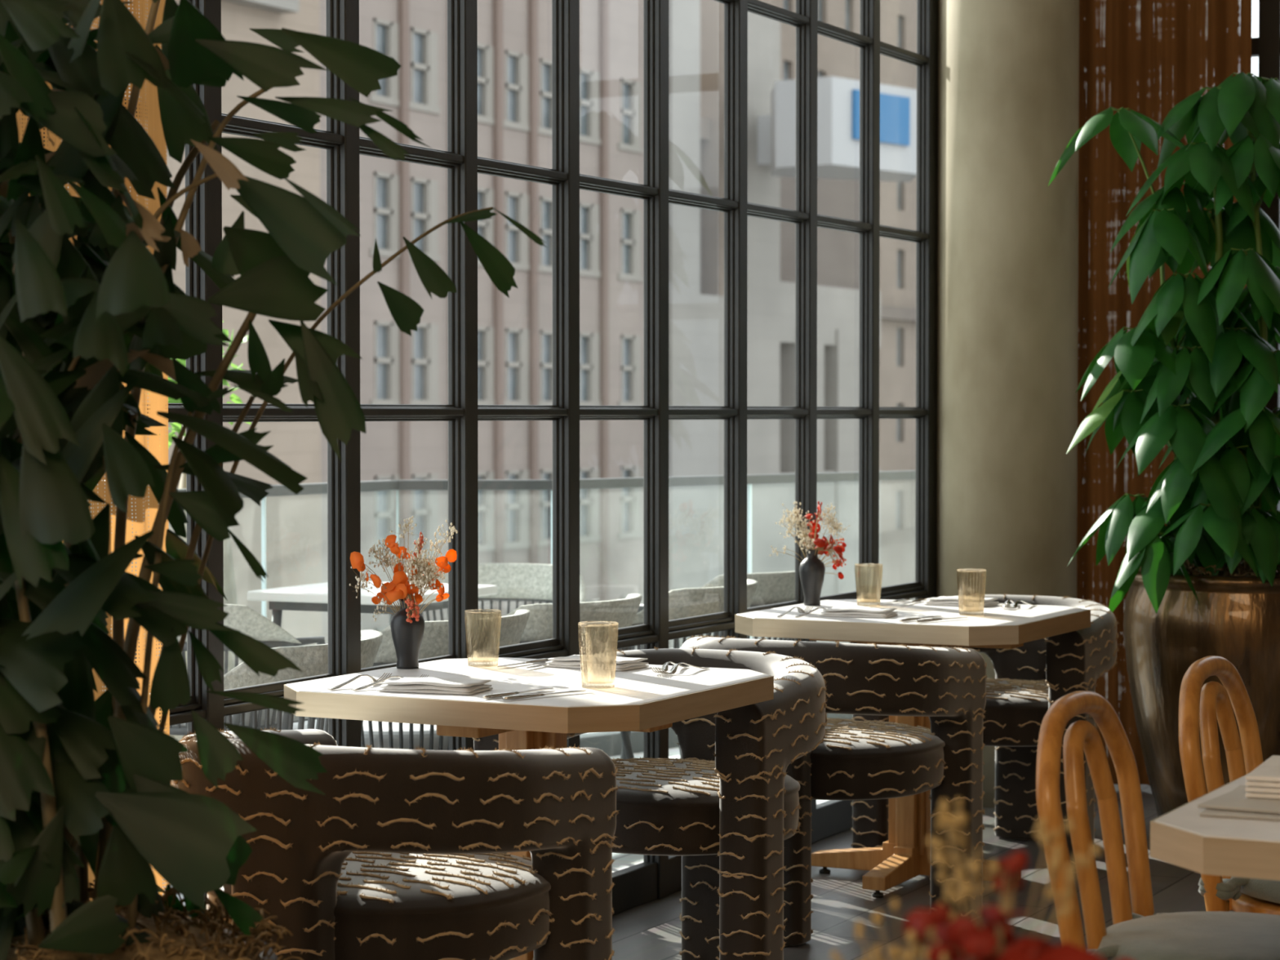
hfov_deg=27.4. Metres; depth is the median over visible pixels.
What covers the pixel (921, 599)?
table knife
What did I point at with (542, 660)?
table knife
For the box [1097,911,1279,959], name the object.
cushion
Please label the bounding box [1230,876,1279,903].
cushion
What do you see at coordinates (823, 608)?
fork
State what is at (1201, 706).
bentwood chair
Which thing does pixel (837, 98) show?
sign
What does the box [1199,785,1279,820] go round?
menu
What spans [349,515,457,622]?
bouquet
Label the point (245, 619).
chair
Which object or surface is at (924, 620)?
table knife
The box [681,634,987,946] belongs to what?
upholstered armchair
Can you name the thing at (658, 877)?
window
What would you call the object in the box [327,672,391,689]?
fork
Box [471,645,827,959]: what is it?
upholstered armchair
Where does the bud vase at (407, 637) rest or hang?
on the dining table at (642, 700)
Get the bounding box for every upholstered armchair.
[170,727,618,959]
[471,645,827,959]
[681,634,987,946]
[848,593,1119,872]
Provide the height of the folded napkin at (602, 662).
0.023 m
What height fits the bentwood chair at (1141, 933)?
0.870 m
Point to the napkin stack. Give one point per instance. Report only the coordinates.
(1264, 781)
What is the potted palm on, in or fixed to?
on the floor
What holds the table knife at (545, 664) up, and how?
on the dining table at (642, 700)
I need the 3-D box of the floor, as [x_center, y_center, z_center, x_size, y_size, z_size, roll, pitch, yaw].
[2.245,1.315,4.390,11.200,0.250,18.200,1,2,27]
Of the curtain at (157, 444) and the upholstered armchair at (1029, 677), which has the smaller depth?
the curtain at (157, 444)
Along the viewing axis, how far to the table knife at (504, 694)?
5.10 m
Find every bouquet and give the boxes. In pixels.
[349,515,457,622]
[769,501,849,579]
[831,797,1130,959]
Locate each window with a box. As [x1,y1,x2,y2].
[22,0,938,916]
[1084,0,1279,757]
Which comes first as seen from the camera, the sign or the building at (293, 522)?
the building at (293, 522)
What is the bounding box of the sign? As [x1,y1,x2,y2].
[757,75,916,182]
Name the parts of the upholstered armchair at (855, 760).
leg, backrest, seat, leg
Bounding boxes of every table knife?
[482,687,553,698]
[497,657,551,666]
[502,689,586,700]
[526,662,548,668]
[876,598,910,604]
[898,615,941,622]
[899,598,923,604]
[915,617,968,622]
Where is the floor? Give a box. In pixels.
[151,732,1234,959]
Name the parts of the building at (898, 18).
cornice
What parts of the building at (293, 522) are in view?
cornice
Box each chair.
[111,604,325,735]
[149,629,382,733]
[281,609,529,750]
[388,563,586,625]
[505,593,641,759]
[620,571,795,758]
[621,578,758,759]
[1035,690,1279,959]
[1178,655,1279,915]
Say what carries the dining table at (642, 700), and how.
on the floor
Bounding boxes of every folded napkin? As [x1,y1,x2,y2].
[377,676,492,694]
[543,654,649,671]
[818,606,897,617]
[921,595,999,607]
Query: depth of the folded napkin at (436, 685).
5.17 m
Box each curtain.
[16,0,170,901]
[1076,0,1252,785]
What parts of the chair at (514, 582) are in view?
frame, backrest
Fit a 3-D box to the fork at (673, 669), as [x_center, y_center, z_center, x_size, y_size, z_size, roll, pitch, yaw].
[0.092,0.397,5.569,0.022,0.021,0.194,1,2,33]
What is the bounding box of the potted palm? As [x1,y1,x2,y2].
[0,0,546,959]
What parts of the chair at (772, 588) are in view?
frame, backrest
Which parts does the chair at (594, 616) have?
backrest, leg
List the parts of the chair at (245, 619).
backrest, seat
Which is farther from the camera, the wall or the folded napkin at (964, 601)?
the wall
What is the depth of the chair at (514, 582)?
9.31 m
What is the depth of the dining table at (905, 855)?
7.14 m
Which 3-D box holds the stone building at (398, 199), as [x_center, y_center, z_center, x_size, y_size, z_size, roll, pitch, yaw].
[-6.521,-2.977,65.526,8.700,23.200,16.600,1,2,27]
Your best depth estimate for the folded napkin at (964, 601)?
7.50 m
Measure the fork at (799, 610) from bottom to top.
0.021 m
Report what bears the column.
on the floor
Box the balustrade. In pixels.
[177,470,915,756]
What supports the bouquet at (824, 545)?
in the bud vase at (811, 570)
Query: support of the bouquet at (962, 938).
in the bud vase
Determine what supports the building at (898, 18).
on the ground
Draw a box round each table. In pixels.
[247,581,497,626]
[284,657,773,959]
[734,599,1090,897]
[1150,772,1279,880]
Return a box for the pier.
[88,480,160,691]
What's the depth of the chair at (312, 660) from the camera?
6.05 m
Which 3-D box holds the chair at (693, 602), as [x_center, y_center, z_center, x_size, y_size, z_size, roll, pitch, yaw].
[0.081,0.715,8.329,0.573,0.782,0.692,1,2,23]
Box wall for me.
[1078,0,1207,755]
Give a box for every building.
[61,0,321,665]
[319,0,643,654]
[668,0,880,648]
[758,0,916,600]
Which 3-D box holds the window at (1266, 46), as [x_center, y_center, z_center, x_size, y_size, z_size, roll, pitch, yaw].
[2.174,-0.804,9.027,1.775,3.750,0.070,1,2,27]
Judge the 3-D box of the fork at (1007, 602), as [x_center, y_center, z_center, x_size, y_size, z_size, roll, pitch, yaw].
[1.051,0.349,7.450,0.022,0.021,0.194,1,2,21]
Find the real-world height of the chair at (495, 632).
0.782 m
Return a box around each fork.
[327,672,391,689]
[351,674,428,690]
[650,661,688,673]
[654,662,709,674]
[775,605,813,617]
[793,607,826,617]
[999,599,1019,608]
[1003,600,1036,608]
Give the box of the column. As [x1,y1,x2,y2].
[937,0,1079,808]
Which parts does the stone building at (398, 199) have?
pane, pane, pane, pane, pane, pane, pane, pane, pane, pane, pane, pane, pane, pane, pane, pane, pane, pane, pane, pane, pane, pane, pane, pane, pane, pane, pane, pane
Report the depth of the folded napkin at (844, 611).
7.09 m
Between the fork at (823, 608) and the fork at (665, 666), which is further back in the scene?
the fork at (823, 608)
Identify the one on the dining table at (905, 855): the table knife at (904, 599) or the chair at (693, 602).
the table knife at (904, 599)
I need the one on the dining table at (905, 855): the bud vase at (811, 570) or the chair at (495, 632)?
the bud vase at (811, 570)
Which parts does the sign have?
blue panel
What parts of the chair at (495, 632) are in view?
frame, seat, backrest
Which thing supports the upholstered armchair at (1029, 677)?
on the floor
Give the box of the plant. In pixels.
[1048,71,1279,817]
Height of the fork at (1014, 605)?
0.021 m
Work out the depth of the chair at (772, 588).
8.82 m
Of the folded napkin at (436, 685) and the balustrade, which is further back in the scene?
the balustrade
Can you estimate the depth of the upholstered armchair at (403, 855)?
4.42 m
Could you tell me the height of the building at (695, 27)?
22.000 m
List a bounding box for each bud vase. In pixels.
[390,599,424,669]
[799,549,825,605]
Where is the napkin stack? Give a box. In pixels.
[1244,755,1279,799]
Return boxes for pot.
[224,928,278,959]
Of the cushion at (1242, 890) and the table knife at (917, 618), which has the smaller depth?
the cushion at (1242, 890)
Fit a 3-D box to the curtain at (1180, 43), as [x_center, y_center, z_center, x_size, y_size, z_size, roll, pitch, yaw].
[1.773,-0.738,8.971,0.635,3.580,0.048,1,2,27]
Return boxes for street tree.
[147,320,251,741]
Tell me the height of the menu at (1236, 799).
0.005 m
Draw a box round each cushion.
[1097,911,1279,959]
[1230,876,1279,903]
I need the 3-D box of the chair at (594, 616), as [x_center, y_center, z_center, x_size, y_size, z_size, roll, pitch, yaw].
[-0.295,0.732,7.686,0.573,0.782,0.692,1,2,33]
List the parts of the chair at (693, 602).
leg, frame, backrest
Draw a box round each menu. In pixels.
[1197,785,1279,813]
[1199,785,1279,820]
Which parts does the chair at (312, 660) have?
frame, backrest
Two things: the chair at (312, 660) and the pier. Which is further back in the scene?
the pier
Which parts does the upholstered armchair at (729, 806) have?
backrest, leg, seat, leg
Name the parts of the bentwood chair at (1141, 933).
hoop frame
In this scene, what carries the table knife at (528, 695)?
on the dining table at (642, 700)
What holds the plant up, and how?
on the floor
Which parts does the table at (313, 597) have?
leg, frame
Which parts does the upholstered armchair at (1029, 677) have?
leg, backrest, leg, seat, leg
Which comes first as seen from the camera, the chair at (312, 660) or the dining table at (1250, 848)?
the dining table at (1250, 848)
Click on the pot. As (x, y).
(268, 954)
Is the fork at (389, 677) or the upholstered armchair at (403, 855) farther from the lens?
the fork at (389, 677)

